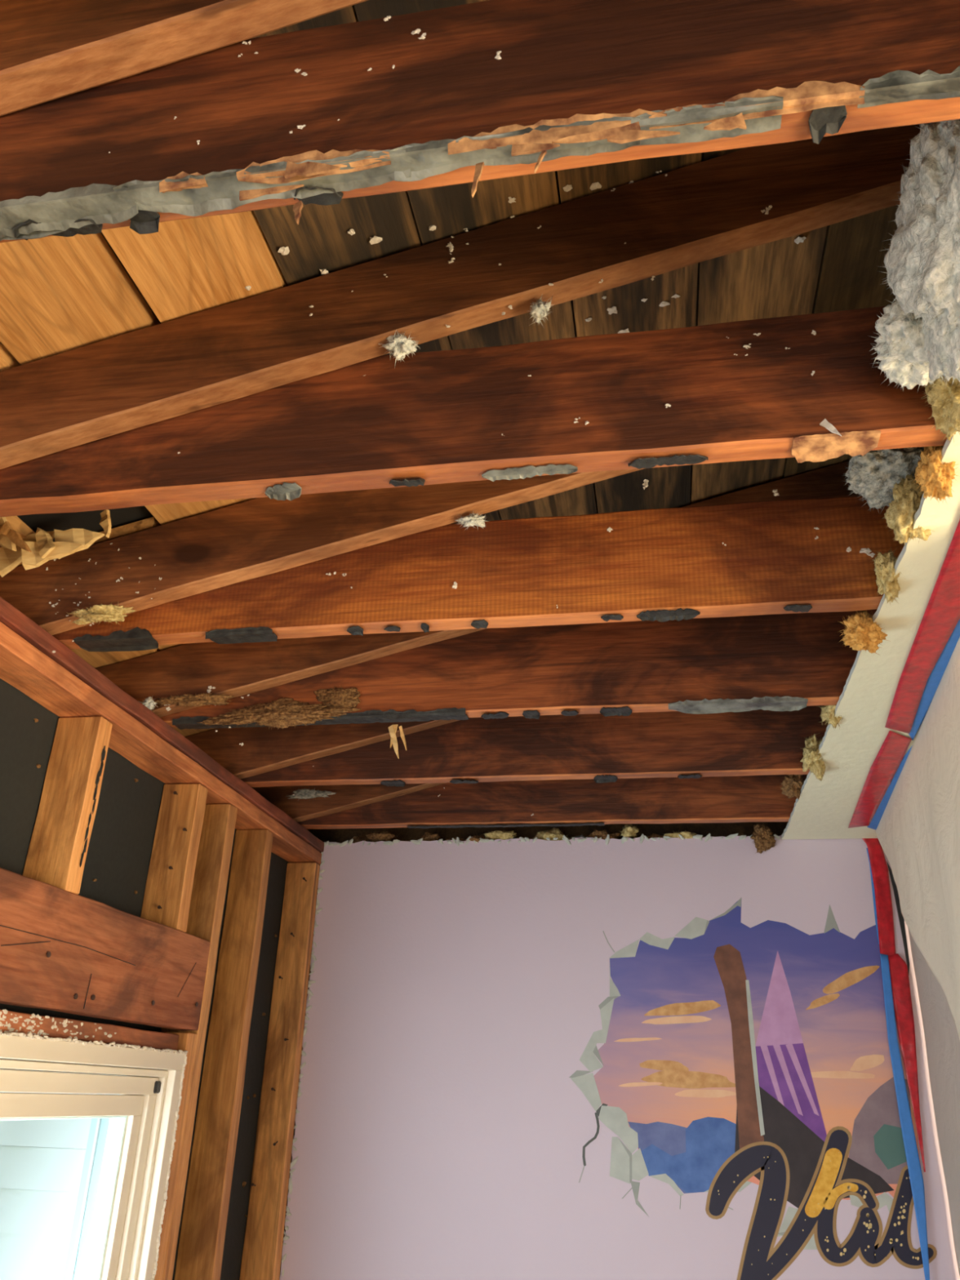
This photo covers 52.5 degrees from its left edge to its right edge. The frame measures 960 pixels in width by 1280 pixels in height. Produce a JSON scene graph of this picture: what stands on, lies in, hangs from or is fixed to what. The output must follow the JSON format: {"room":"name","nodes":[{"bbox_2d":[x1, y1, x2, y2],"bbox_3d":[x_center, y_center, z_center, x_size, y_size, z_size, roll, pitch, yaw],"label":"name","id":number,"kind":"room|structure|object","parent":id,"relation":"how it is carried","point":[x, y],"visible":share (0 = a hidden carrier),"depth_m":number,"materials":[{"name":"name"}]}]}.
{"room":"damaged room","nodes":[
{"label":"damaged room","id":0,"kind":"room"},
{"bbox_2d":[0,678,288,1279],"bbox_3d":[-1.019,0.664,0.205,0.029,2.440,5.450,-3,-26,10],"label":"wall","id":1,"kind":"structure","parent":0,"point":[119,852],"depth_m":1.98,"materials":[{"name":"black"}]},
{"bbox_2d":[0,1030,187,1279],"bbox_3d":[-0.766,0.935,1.291,0.094,0.785,1.267,-3,-26,10],"label":"window","id":2,"kind":"structure","parent":1,"relation":"in","point":[124,1243],"depth_m":1.80,"materials":[{"name":"beige plastic"}]},
{"bbox_2d":[0,1008,178,1049],"bbox_3d":[-0.772,0.556,1.431,0.070,0.038,1.329,-3,-26,10],"label":"trim","id":3,"kind":"structure","parent":2,"relation":"on","point":[11,1021],"depth_m":1.68,"materials":[{"name":"brown wood"}]},
{"bbox_2d":[0,867,210,1031],"bbox_3d":[-0.731,0.456,1.496,0.044,0.185,1.374,-3,-26,10],"label":"header board","id":4,"kind":"object","parent":3,"relation":"on","point":[61,950],"visible":1,"depth_m":1.70,"materials":[{"name":"brown wood"}]},
{"bbox_2d":[22,715,112,893],"bbox_3d":[-0.726,0.287,1.720,0.090,0.311,0.044,-3,-26,10],"label":"stud","id":5,"kind":"object","parent":4,"relation":"on","point":[60,837],"visible":1,"depth_m":1.70,"materials":[{"name":"brown wood"}]},
{"bbox_2d":[141,783,208,932],"bbox_3d":[-0.656,0.462,2.085,0.088,0.311,0.054,-3,-26,10],"label":"stud","id":6,"kind":"object","parent":4,"relation":"on","point":[167,896],"visible":0.98,"depth_m":2.07,"materials":[{"name":"brown wood"}]},
{"bbox_2d":[279,822,788,1277],"bbox_3d":[0.774,1.341,2.578,3.656,3.340,0.024,-3,-26,10],"label":"wall","id":7,"kind":"structure","parent":0,"point":[726,828],"depth_m":3.02,"materials":[{"name":"black wood"}]},
{"bbox_2d":[279,835,959,1279],"bbox_3d":[0.976,1.633,2.131,3.014,2.444,0.015,-3,-26,10],"label":"wall","id":8,"kind":"structure","parent":0,"point":[442,1129],"depth_m":2.57,"materials":[{"name":"purple paint"}]},
{"bbox_2d":[365,830,396,842],"bbox_3d":[-0.294,0.586,2.904,0.094,0.049,0.072,-3,-26,10],"label":"scrap","id":9,"kind":"object","parent":8,"relation":"on","point":[382,836],"visible":0.92,"depth_m":2.89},
{"bbox_2d":[484,830,516,839],"bbox_3d":[0.057,0.570,2.830,0.101,0.048,0.067,-3,-26,10],"label":"scrap","id":10,"kind":"object","parent":8,"relation":"on","point":[497,834],"visible":0.89,"depth_m":2.81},
{"bbox_2d":[281,833,787,1276],"bbox_3d":[0.170,1.056,2.552,1.351,1.104,0.007,-3,-26,10],"label":"trim","id":11,"kind":"structure","parent":8,"relation":"attached to","point":[457,842],"depth_m":2.74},
{"bbox_2d":[532,827,570,840],"bbox_3d":[0.202,0.573,2.806,0.126,0.063,0.068,-3,-26,10],"label":"scrap","id":12,"kind":"object","parent":8,"relation":"on","point":[552,833],"visible":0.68,"depth_m":2.80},
{"bbox_2d":[586,829,620,839],"bbox_3d":[0.354,0.563,2.778,0.102,0.058,0.063,-3,-26,10],"label":"scrap","id":13,"kind":"object","parent":8,"relation":"on","point":[602,833],"visible":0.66,"depth_m":2.77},
{"bbox_2d":[619,824,639,838],"bbox_3d":[0.426,0.544,2.763,0.066,0.050,0.076,-3,-26,10],"label":"scrap","id":14,"kind":"object","parent":8,"relation":"on","point":[628,830],"visible":0.98,"depth_m":2.75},
{"bbox_2d":[568,897,920,1249],"bbox_3d":[0.644,1.060,2.460,0.841,0.808,0.001,-3,-26,10],"label":"wall mural","id":15,"kind":"object","parent":8,"relation":"attached to","point":[724,1037],"visible":1,"depth_m":2.46,"materials":[{"name":"multicoloured paint"}]},
{"bbox_2d":[568,1070,592,1078],"bbox_3d":[0.260,1.118,2.507,0.064,0.019,0.001,-3,-26,10],"label":"print","id":16,"kind":"object","parent":15,"relation":"attached to","point":[578,1073],"depth_m":2.51},
{"bbox_2d":[570,1072,601,1111],"bbox_3d":[0.270,1.154,2.487,0.079,0.090,0.001,-3,-26,10],"label":"print","id":17,"kind":"object","parent":15,"relation":"attached to","point":[586,1083],"depth_m":2.49},
{"bbox_2d":[582,1112,599,1165],"bbox_3d":[0.278,1.250,2.440,0.044,0.121,0.001,-3,-26,10],"label":"print","id":18,"kind":"object","parent":15,"relation":"attached to","point":[588,1142],"depth_m":2.44},
{"bbox_2d":[579,1052,602,1071],"bbox_3d":[0.287,1.089,2.515,0.061,0.048,0.001,-3,-26,10],"label":"print","id":19,"kind":"object","parent":15,"relation":"attached to","point":[590,1061],"depth_m":2.51},
{"bbox_2d":[579,1028,604,1059],"bbox_3d":[0.290,1.051,2.533,0.066,0.076,0.001,-3,-26,10],"label":"print","id":20,"kind":"object","parent":15,"relation":"attached to","point":[594,1038],"depth_m":2.53},
{"bbox_2d":[592,1045,604,1066],"bbox_3d":[0.306,1.074,2.519,0.028,0.051,0.001,-3,-26,10],"label":"print","id":21,"kind":"object","parent":15,"relation":"attached to","point":[596,1052],"depth_m":2.52},
{"bbox_2d":[597,997,614,1043],"bbox_3d":[0.328,0.996,2.552,0.051,0.112,0.001,-3,-26,10],"label":"print","id":22,"kind":"object","parent":15,"relation":"attached to","point":[606,1011],"depth_m":2.55},
{"bbox_2d":[602,930,614,952],"bbox_3d":[0.348,0.815,2.634,0.031,0.057,0.001,-3,-26,10],"label":"print","id":23,"kind":"object","parent":15,"relation":"attached to","point":[602,931],"depth_m":2.63},
{"bbox_2d":[598,995,618,1008],"bbox_3d":[0.340,0.957,2.568,0.055,0.035,0.001,-3,-26,10],"label":"print","id":24,"kind":"object","parent":15,"relation":"attached to","point":[609,998],"depth_m":2.57},
{"bbox_2d":[598,1105,619,1137],"bbox_3d":[0.325,1.210,2.450,0.053,0.069,0.001,-3,-26,10],"label":"print","id":25,"kind":"object","parent":15,"relation":"attached to","point":[609,1116],"depth_m":2.45},
{"bbox_2d":[609,973,620,996],"bbox_3d":[0.358,0.899,2.592,0.029,0.099,0.001,-3,-26,10],"label":"print","id":26,"kind":"object","parent":15,"relation":"attached to","point":[614,991],"depth_m":2.58},
{"bbox_2d":[609,1137,630,1183],"bbox_3d":[0.346,1.286,2.410,0.052,0.102,0.001,-3,-26,10],"label":"print","id":27,"kind":"object","parent":15,"relation":"attached to","point":[620,1158],"depth_m":2.41},
{"bbox_2d":[608,939,639,958],"bbox_3d":[0.387,0.830,2.619,0.083,0.050,0.001,-3,-26,10],"label":"print","id":28,"kind":"object","parent":15,"relation":"attached to","point":[630,950],"depth_m":2.62},
{"bbox_2d":[618,1138,631,1182],"bbox_3d":[0.359,1.286,2.408,0.034,0.102,0.001,-3,-26,10],"label":"print","id":29,"kind":"object","parent":15,"relation":"attached to","point":[628,1151],"depth_m":2.41},
{"bbox_2d":[619,1107,638,1153],"bbox_3d":[0.371,1.225,2.434,0.046,0.103,0.001,-3,-26,10],"label":"print","id":30,"kind":"object","parent":15,"relation":"attached to","point":[628,1135],"depth_m":2.43},
{"bbox_2d":[613,1037,662,1041],"bbox_3d":[0.408,1.034,2.519,0.124,0.012,0.001,-3,-26,10],"label":"print","id":31,"kind":"object","parent":15,"relation":"attached to","point":[634,1039],"depth_m":2.52},
{"bbox_2d":[630,1181,648,1215],"bbox_3d":[0.389,1.358,2.367,0.043,0.076,0.001,-3,-26,10],"label":"print","id":32,"kind":"object","parent":15,"relation":"attached to","point":[635,1185],"depth_m":2.38},
{"bbox_2d":[631,1148,648,1180],"bbox_3d":[0.394,1.291,2.398,0.041,0.071,0.001,-3,-26,10],"label":"print","id":33,"kind":"object","parent":15,"relation":"attached to","point":[639,1171],"depth_m":2.40},
{"bbox_2d":[639,932,675,949],"bbox_3d":[0.476,0.807,2.613,0.096,0.045,0.001,-3,-26,10],"label":"print","id":34,"kind":"object","parent":15,"relation":"attached to","point":[648,938],"depth_m":2.61},
{"bbox_2d":[640,1144,686,1192],"bbox_3d":[0.450,1.293,2.386,0.113,0.102,0.001,-3,-26,10],"label":"print","id":35,"kind":"object","parent":15,"relation":"attached to","point":[657,1162],"depth_m":2.39},
{"bbox_2d":[639,1059,688,1071],"bbox_3d":[0.469,1.085,2.482,0.124,0.027,0.001,-3,-26,10],"label":"print","id":36,"kind":"object","parent":15,"relation":"attached to","point":[662,1065],"depth_m":2.48},
{"bbox_2d":[628,1121,701,1193],"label":"print","id":37,"kind":"object","parent":15,"relation":"attached to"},
{"bbox_2d":[648,1173,683,1195],"bbox_3d":[0.453,1.325,2.371,0.082,0.046,0.001,-3,-26,10],"label":"print","id":38,"kind":"object","parent":15,"relation":"attached to","point":[663,1177],"depth_m":2.37},
{"bbox_2d":[641,1015,711,1024],"bbox_3d":[0.508,0.984,2.523,0.180,0.023,0.001,-3,-26,10],"label":"print","id":39,"kind":"object","parent":15,"relation":"attached to","point":[684,1019],"depth_m":2.52},
{"bbox_2d":[644,1000,720,1015],"bbox_3d":[0.526,0.957,2.533,0.197,0.041,0.001,-3,-26,10],"label":"print","id":40,"kind":"object","parent":15,"relation":"attached to","point":[682,1008],"depth_m":2.53},
{"bbox_2d":[641,1071,735,1088],"bbox_3d":[0.529,1.110,2.459,0.244,0.040,0.001,-3,-26,10],"label":"print","id":41,"kind":"object","parent":15,"relation":"attached to","point":[689,1079],"depth_m":2.46},
{"bbox_2d":[674,916,706,938],"bbox_3d":[0.565,0.772,2.612,0.089,0.058,0.001,-3,-26,10],"label":"print","id":42,"kind":"object","parent":15,"relation":"attached to","point":[695,928],"depth_m":2.61},
{"bbox_2d":[675,1088,736,1097],"bbox_3d":[0.568,1.136,2.439,0.158,0.019,0.001,-3,-26,10],"label":"print","id":43,"kind":"object","parent":15,"relation":"attached to","point":[692,1092],"depth_m":2.44},
{"bbox_2d":[685,1116,736,1192],"bbox_3d":[0.565,1.258,2.381,0.129,0.167,0.001,-3,-26,10],"label":"print","id":44,"kind":"object","parent":15,"relation":"attached to","point":[710,1141],"depth_m":2.39},
{"bbox_2d":[707,897,741,921],"bbox_3d":[0.657,0.723,2.618,0.095,0.065,0.001,-3,-26,10],"label":"print","id":45,"kind":"object","parent":15,"relation":"attached to","point":[739,903],"depth_m":2.62},
{"bbox_2d":[705,1181,751,1191],"bbox_3d":[0.597,1.315,2.347,0.114,0.031,0.001,-3,-26,10],"label":"print","id":46,"kind":"object","parent":15,"relation":"attached to","point":[747,1183],"depth_m":2.34},
{"bbox_2d":[713,943,764,1149],"bbox_3d":[0.654,1.046,2.465,0.089,0.534,0.001,-3,-26,10],"label":"print","id":47,"kind":"object","parent":15,"relation":"attached to","point":[728,960],"depth_m":2.48},
{"bbox_2d":[745,980,764,1135],"bbox_3d":[0.693,1.048,2.456,0.016,0.362,0.001,-3,-26,10],"label":"print","id":48,"kind":"object","parent":15,"relation":"attached to","point":[748,990],"depth_m":2.46},
{"bbox_2d":[755,950,803,1046],"bbox_3d":[0.758,0.920,2.505,0.118,0.234,0.001,-3,-26,10],"label":"print","id":49,"kind":"object","parent":15,"relation":"attached to","point":[779,1024],"depth_m":2.49},
{"bbox_2d":[777,1206,797,1236],"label":"print","id":50,"kind":"object","parent":15,"relation":"attached to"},
{"bbox_2d":[755,1043,826,1141],"bbox_3d":[0.768,1.122,2.406,0.158,0.234,0.001,-3,-26,10],"label":"print","id":51,"kind":"object","parent":15,"relation":"attached to","point":[814,1122],"depth_m":2.42},
{"bbox_2d":[803,1234,817,1249],"bbox_3d":[0.777,1.386,2.278,0.047,0.070,0.001,-3,-26,10],"label":"print","id":52,"kind":"object","parent":15,"relation":"attached to","point":[811,1245],"depth_m":2.27},
{"bbox_2d":[734,1086,893,1208],"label":"print","id":53,"kind":"object","parent":15,"relation":"attached to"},
{"bbox_2d":[705,1126,937,1279],"bbox_3d":[0.792,1.350,2.292,0.512,0.373,0.001,-3,-26,10],"label":"lettering","id":54,"kind":"object","parent":15,"relation":"attached to","point":[816,1214],"depth_m":2.29,"materials":[{"name":"black paint"}]},
{"bbox_2d":[805,993,839,1009],"bbox_3d":[0.873,0.921,2.482,0.087,0.041,0.001,-3,-26,10],"label":"print","id":55,"kind":"object","parent":15,"relation":"attached to","point":[824,1000],"depth_m":2.48},
{"bbox_2d":[823,904,839,933],"bbox_3d":[0.921,0.733,2.562,0.040,0.076,0.001,-3,-26,10],"label":"print","id":56,"kind":"object","parent":15,"relation":"attached to","point":[831,923],"depth_m":2.56},
{"bbox_2d":[810,1071,875,1078],"bbox_3d":[0.886,1.074,2.407,0.171,0.017,0.001,-3,-26,10],"label":"print","id":57,"kind":"object","parent":15,"relation":"attached to","point":[827,1074],"depth_m":2.41},
{"bbox_2d":[822,965,879,994],"bbox_3d":[0.950,0.869,2.492,0.147,0.071,0.001,-3,-26,10],"label":"print","id":58,"kind":"object","parent":15,"relation":"attached to","point":[852,977],"depth_m":2.49},
{"bbox_2d":[849,1054,884,1071],"bbox_3d":[0.956,1.045,2.407,0.084,0.039,0.001,-3,-26,10],"label":"print","id":59,"kind":"object","parent":15,"relation":"attached to","point":[865,1062],"depth_m":2.41},
{"bbox_2d":[848,1076,911,1183],"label":"print","id":60,"kind":"object","parent":15,"relation":"attached to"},
{"bbox_2d":[876,1191,893,1213],"bbox_3d":[0.945,1.322,2.276,0.053,0.056,0.001,-3,-26,10],"label":"print","id":61,"kind":"object","parent":15,"relation":"attached to","point":[884,1199],"depth_m":2.28},
{"bbox_2d":[873,1124,906,1168],"bbox_3d":[0.982,1.209,2.324,0.077,0.097,0.001,-3,-26,10],"label":"print","id":62,"kind":"object","parent":15,"relation":"attached to","point":[889,1145],"depth_m":2.32},
{"bbox_2d":[750,823,776,853],"bbox_3d":[0.775,0.539,2.661,0.077,0.091,0.046,-3,-26,10],"label":"tuft","id":63,"kind":"object","parent":8,"relation":"hanging from","point":[762,835],"visible":1,"depth_m":2.65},
{"bbox_2d":[862,838,895,955],"bbox_3d":[1.049,0.672,2.560,0.065,0.331,0.004,-3,-26,10],"label":"tape","id":64,"kind":"object","parent":8,"relation":"attached to","point":[879,868],"visible":0.94,"depth_m":2.56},
{"bbox_2d":[880,953,929,1279],"bbox_3d":[1.021,1.128,2.338,0.035,0.721,0.002,-3,-26,10],"label":"tape","id":65,"kind":"object","parent":8,"relation":"attached to","point":[915,1173],"visible":1,"depth_m":2.33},
{"bbox_2d":[888,953,925,1172],"bbox_3d":[1.056,1.024,2.387,0.048,0.492,0.004,-3,-26,10],"label":"tape","id":66,"kind":"object","parent":8,"relation":"attached to","point":[901,993],"visible":1,"depth_m":2.42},
{"bbox_2d":[781,431,959,839],"bbox_3d":[1.237,-0.598,0.218,1.751,0.010,5.182,-3,-26,10],"label":"ceiling","id":67,"kind":"structure","parent":0,"point":[824,809],"depth_m":1.71,"materials":[{"name":"white paint"}]},
{"bbox_2d":[778,774,804,799],"bbox_3d":[0.742,0.342,2.289,0.079,0.078,0.089,-3,-26,10],"label":"tuft","id":68,"kind":"object","parent":67,"relation":"attached to","point":[792,784],"visible":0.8,"depth_m":2.27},
{"bbox_2d":[800,733,826,781],"bbox_3d":[0.711,0.248,2.073,0.062,0.094,0.168,-3,-26,10],"label":"tuft","id":69,"kind":"object","parent":67,"relation":"on","point":[811,761],"visible":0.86,"depth_m":2.05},
{"bbox_2d":[817,704,842,728],"bbox_3d":[0.665,0.140,1.840,0.047,0.065,0.103,-3,-26,10],"label":"tuft","id":70,"kind":"object","parent":67,"relation":"attached to","point":[828,714],"visible":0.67,"depth_m":1.83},
{"bbox_2d":[848,730,911,827],"bbox_3d":[0.891,0.329,2.191,0.056,0.002,0.749,-4,-26,12],"label":"tape","id":71,"kind":"object","parent":67,"relation":"attached to","point":[894,748],"visible":1,"depth_m":2.13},
{"bbox_2d":[870,547,900,604],"bbox_3d":[0.575,-0.091,1.369,0.046,0.087,0.093,-10,-28,24],"label":"tuft","id":72,"kind":"object","parent":67,"relation":"attached to","point":[886,583],"visible":0.94,"depth_m":1.35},
{"bbox_2d":[866,746,911,830],"bbox_3d":[0.947,0.352,2.240,0.042,0.001,0.692,-4,-26,13],"label":"tape","id":73,"kind":"object","parent":67,"relation":"attached to","point":[873,824],"visible":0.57,"depth_m":2.28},
{"bbox_2d":[884,471,935,545],"bbox_3d":[0.551,-0.166,1.252,0.059,0.097,0.080,-3,-26,10],"label":"tuft","id":74,"kind":"object","parent":67,"relation":"attached to","point":[900,515],"visible":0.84,"depth_m":1.23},
{"bbox_2d":[844,447,924,512],"bbox_3d":[0.550,-0.226,1.295,0.133,0.074,0.146,-17,-31,35],"label":"insulation batt","id":75,"kind":"object","parent":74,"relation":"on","point":[872,475],"visible":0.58,"depth_m":1.27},
{"bbox_2d":[875,636,959,1039],"bbox_3d":[0.817,1.268,1.352,0.041,2.426,1.576,-5,-26,14],"label":"wall","id":76,"kind":"structure","parent":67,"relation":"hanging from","point":[917,831],"depth_m":1.88,"materials":[{"name":"paint"}]},
{"bbox_2d":[877,121,959,386],"bbox_3d":[0.451,-0.369,0.894,0.133,0.273,0.282,-3,-26,10],"label":"insulation batt","id":77,"kind":"object","parent":67,"relation":"on","point":[922,261],"visible":0.92,"depth_m":0.88,"materials":[{"name":"fabric"}]},
{"bbox_2d":[870,298,942,393],"bbox_3d":[0.458,-0.312,1.017,0.104,0.109,0.116,-3,-26,10],"label":"tuft","id":78,"kind":"object","parent":77,"relation":"attached to","point":[900,346],"visible":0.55,"depth_m":1.00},
{"bbox_2d":[884,519,959,733],"bbox_3d":[0.683,-0.048,1.402,0.080,0.003,1.090,-4,-26,12],"label":"tape","id":79,"kind":"object","parent":67,"relation":"attached to","point":[941,615],"visible":1,"depth_m":1.50,"materials":[{"name":"plastic"}]},
{"bbox_2d":[886,861,959,1276],"bbox_3d":[0.909,1.365,1.551,0.049,2.426,1.254,-5,-26,14],"label":"plastic sheet","id":80,"kind":"object","parent":67,"relation":"hanging from","point":[942,1041],"depth_m":2.23,"materials":[{"name":"plastic"}]},
{"bbox_2d":[908,618,959,740],"bbox_3d":[0.740,-0.012,1.482,0.058,0.001,1.000,-3,-26,10],"label":"tape","id":81,"kind":"object","parent":67,"relation":"attached to","point":[935,676],"visible":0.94,"depth_m":1.65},
{"bbox_2d":[912,444,957,502],"bbox_3d":[0.527,-0.200,1.129,0.054,0.093,0.077,-12,-29,27],"label":"tuft","id":82,"kind":"object","parent":67,"relation":"attached to","point":[934,477],"visible":0.88,"depth_m":1.11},
{"bbox_2d":[920,375,959,442],"bbox_3d":[0.505,-0.265,1.033,0.072,0.125,0.090,-3,-26,10],"label":"tuft","id":83,"kind":"object","parent":67,"relation":"attached to","point":[944,399],"visible":0.62,"depth_m":1.03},
{"bbox_3d":[0.502,1.701,-0.597,3.195,0.030,5.457,-3,-26,10],"label":"floor","id":84,"kind":"structure","parent":0,"visible":0},
{"bbox_2d":[154,1031,197,1279],"bbox_3d":[-0.672,1.672,1.652,0.090,1.870,0.046,-3,-26,10],"label":"stud","id":85,"kind":"object","parent":84,"relation":"on","point":[186,1041],"visible":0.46,"depth_m":1.96,"materials":[{"name":"brown wood"}]},
{"bbox_2d":[160,803,236,1279],"bbox_3d":[-0.656,1.464,1.798,0.091,2.370,0.045,-3,-26,10],"label":"stud","id":86,"kind":"object","parent":84,"relation":"on","point":[213,860],"visible":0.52,"depth_m":2.17,"materials":[{"name":"brown wood"}]},
{"bbox_2d":[173,829,273,1279],"bbox_3d":[-0.616,1.566,2.010,0.090,2.370,0.046,-3,-26,10],"label":"stud","id":87,"kind":"object","parent":84,"relation":"on","point":[207,1197],"visible":1,"depth_m":2.26,"materials":[{"name":"brown wood"}]},
{"bbox_2d":[0,622,321,864],"bbox_3d":[-0.953,-0.437,0.605,0.091,0.036,5.115,-3,-26,10],"label":"plate","id":88,"kind":"object","parent":87,"relation":"on","point":[24,666],"visible":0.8,"depth_m":1.88,"materials":[{"name":"brown wood"}]},
{"bbox_2d":[0,596,324,852],"bbox_3d":[-0.950,-0.469,0.620,0.097,0.033,5.117,-3,-26,10],"label":"plate","id":89,"kind":"object","parent":88,"relation":"on","point":[11,616],"visible":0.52,"depth_m":1.87,"materials":[{"name":"red wood"}]},
{"bbox_2d":[0,0,370,117],"bbox_3d":[0.435,-0.824,0.863,3.488,0.896,0.039,-3,-26,10],"label":"rafter","id":90,"kind":"object","parent":89,"relation":"on","point":[51,50],"visible":1,"depth_m":0.86,"materials":[{"name":"brown wood"}]},
{"bbox_2d":[185,719,458,779],"bbox_3d":[0.719,-0.128,2.323,3.488,0.895,0.038,-3,-26,10],"label":"rafter","id":91,"kind":"object","parent":89,"relation":"on","point":[264,749],"visible":0.12,"depth_m":2.35,"materials":[{"name":"brown wood"}]},
{"bbox_2d":[251,782,446,822],"bbox_3d":[0.789,0.046,2.688,3.487,0.895,0.039,-3,-26,10],"label":"rafter","id":92,"kind":"object","parent":89,"relation":"on","point":[347,797],"visible":0.06,"depth_m":2.71,"materials":[{"name":"brown wood"}]},
{"bbox_2d":[287,787,337,800],"bbox_3d":[-0.473,0.430,2.712,0.156,0.037,0.048,-3,-26,10],"label":"clump","id":93,"kind":"object","parent":92,"relation":"attached to","point":[305,793],"visible":0.99,"depth_m":2.70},
{"bbox_2d":[0,468,778,653],"bbox_3d":[0.577,-0.456,1.587,3.487,0.938,0.043,-3,-26,10],"label":"rafter","id":94,"kind":"object","parent":89,"relation":"on","point":[257,537],"visible":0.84,"depth_m":1.61,"materials":[{"name":"brown wood"}]},
{"bbox_2d":[67,602,135,626],"bbox_3d":[-0.618,-0.042,1.587,0.128,0.042,0.049,-3,-26,10],"label":"clump","id":95,"kind":"object","parent":94,"relation":"attached to","point":[110,612],"visible":1,"depth_m":1.58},
{"bbox_2d":[0,125,919,467],"bbox_3d":[0.507,-0.646,1.236,3.488,0.896,0.042,-3,-26,10],"label":"rafter","id":96,"kind":"object","parent":89,"relation":"on","point":[764,193],"visible":0.94,"depth_m":1.23,"materials":[{"name":"brown wood"}]},
{"bbox_2d":[379,329,418,368],"bbox_3d":[-0.101,-0.367,1.221,0.054,0.054,0.042,-3,-26,10],"label":"tuft","id":97,"kind":"object","parent":96,"relation":"attached to","point":[398,345],"visible":1,"depth_m":1.21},
{"bbox_2d":[0,0,898,736],"bbox_3d":[0.377,-0.948,0.703,3.737,0.952,5.450,-3,-26,10],"label":"deck","id":98,"kind":"object","parent":96,"relation":"on","point":[58,295],"visible":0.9,"depth_m":1.27,"materials":[{"name":"brown wood"}]},
{"bbox_2d":[0,509,111,577],"bbox_3d":[-0.702,-0.159,1.568,0.246,0.091,0.098,-3,-26,10],"label":"paper","id":99,"kind":"object","parent":98,"relation":"attached to","point":[38,548],"visible":0.99,"depth_m":1.57,"materials":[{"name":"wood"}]},
{"bbox_2d":[525,293,553,325],"bbox_3d":[0.073,-0.408,1.204,0.032,0.036,0.036,13,-27,-22],"label":"tuft","id":100,"kind":"object","parent":96,"relation":"attached to","point":[540,308],"visible":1,"depth_m":1.20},
{"bbox_2d":[0,306,946,516],"bbox_3d":[0.535,-0.305,1.106,3.420,0.194,0.054,-3,-26,10],"label":"joist","id":101,"kind":"object","parent":89,"relation":"on","point":[805,388],"visible":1,"depth_m":1.18,"materials":[{"name":"brown wood"}]},
{"bbox_2d":[95,459,860,718],"bbox_3d":[0.645,-0.307,1.945,3.487,0.895,0.041,-3,-26,10],"label":"rafter","id":102,"kind":"object","parent":89,"relation":"on","point":[238,669],"visible":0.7,"depth_m":1.96,"materials":[{"name":"brown wood"}]},
{"bbox_2d":[51,482,905,652],"bbox_3d":[0.607,-0.155,1.480,3.420,0.242,0.046,-3,-26,10],"label":"joist","id":103,"kind":"object","parent":89,"relation":"on","point":[805,555],"visible":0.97,"depth_m":1.54,"materials":[{"name":"orange wood"}]},
{"bbox_2d":[455,512,488,530],"bbox_3d":[-0.012,-0.191,1.580,0.062,0.034,0.046,-3,-26,10],"label":"tuft","id":104,"kind":"object","parent":103,"relation":"on","point":[473,519],"visible":1,"depth_m":1.57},
{"bbox_2d":[838,609,888,654],"bbox_3d":[0.578,-0.015,1.474,0.068,0.085,0.066,5,-25,-7],"label":"tuft","id":105,"kind":"object","parent":103,"relation":"hanging from","point":[861,633],"visible":0.98,"depth_m":1.46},
{"bbox_2d":[0,0,959,243],"bbox_3d":[0.461,-0.454,0.716,3.420,0.262,0.057,-3,-26,10],"label":"joist","id":106,"kind":"object","parent":89,"relation":"on","point":[474,93],"visible":1,"depth_m":0.79,"materials":[{"name":"brown wood"}]},
{"bbox_2d":[160,608,877,758],"bbox_3d":[0.672,0.071,1.794,3.420,0.280,0.059,-3,-26,10],"label":"joist","id":107,"kind":"object","parent":89,"relation":"on","point":[789,661],"visible":0.62,"depth_m":1.88,"materials":[{"name":"brown wood"}]},
{"bbox_2d":[197,696,361,729],"bbox_3d":[-0.405,0.145,1.951,0.345,0.077,0.065,-4,-26,12],"label":"nest","id":108,"kind":"object","parent":107,"relation":"on","point":[284,712],"visible":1,"depth_m":1.93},
{"bbox_2d":[153,693,235,707],"bbox_3d":[-0.570,0.124,1.952,0.184,0.032,0.057,-3,-26,10],"label":"clump","id":109,"kind":"object","parent":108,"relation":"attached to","point":[204,699],"visible":0.99,"depth_m":1.94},
{"bbox_2d":[314,685,360,707],"bbox_3d":[-0.284,0.117,1.943,0.105,0.061,0.025,-3,-26,10],"label":"clump","id":110,"kind":"object","parent":107,"relation":"attached to","point":[335,697],"visible":1,"depth_m":1.94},
{"bbox_2d":[241,705,828,795],"bbox_3d":[0.747,0.215,2.195,3.420,0.239,0.046,-3,-26,10],"label":"joist","id":111,"kind":"object","parent":89,"relation":"on","point":[597,747],"visible":0.44,"depth_m":2.26,"materials":[{"name":"brown wood"}]},
{"bbox_2d":[297,774,807,853],"bbox_3d":[0.819,0.362,2.574,3.419,0.396,0.042,-3,-26,10],"label":"joist","id":112,"kind":"object","parent":89,"relation":"on","point":[732,798],"visible":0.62,"depth_m":2.63,"materials":[{"name":"brown wood"}]},
{"bbox_2d":[240,862,319,1279],"bbox_3d":[-0.553,1.720,2.333,0.090,2.370,0.073,-3,-26,10],"label":"stud","id":113,"kind":"object","parent":84,"relation":"on","point":[267,1206],"visible":1,"depth_m":2.59,"materials":[{"name":"brown wood"}]},
{"label":"outside","id":114,"kind":"structure","parent":0,"visible":0},
{"bbox_3d":[-6.326,2.382,1.218,10.906,0.045,18.000,-3,-26,10],"label":"ground","id":115,"kind":"structure","parent":114,"visible":0},
{"bbox_2d":[0,1069,119,1279],"bbox_3d":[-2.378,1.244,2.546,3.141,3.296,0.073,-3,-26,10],"label":"window pane","id":116,"kind":"structure","parent":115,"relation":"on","point":[51,1170],"depth_m":2.24,"materials":[{"name":"white"}]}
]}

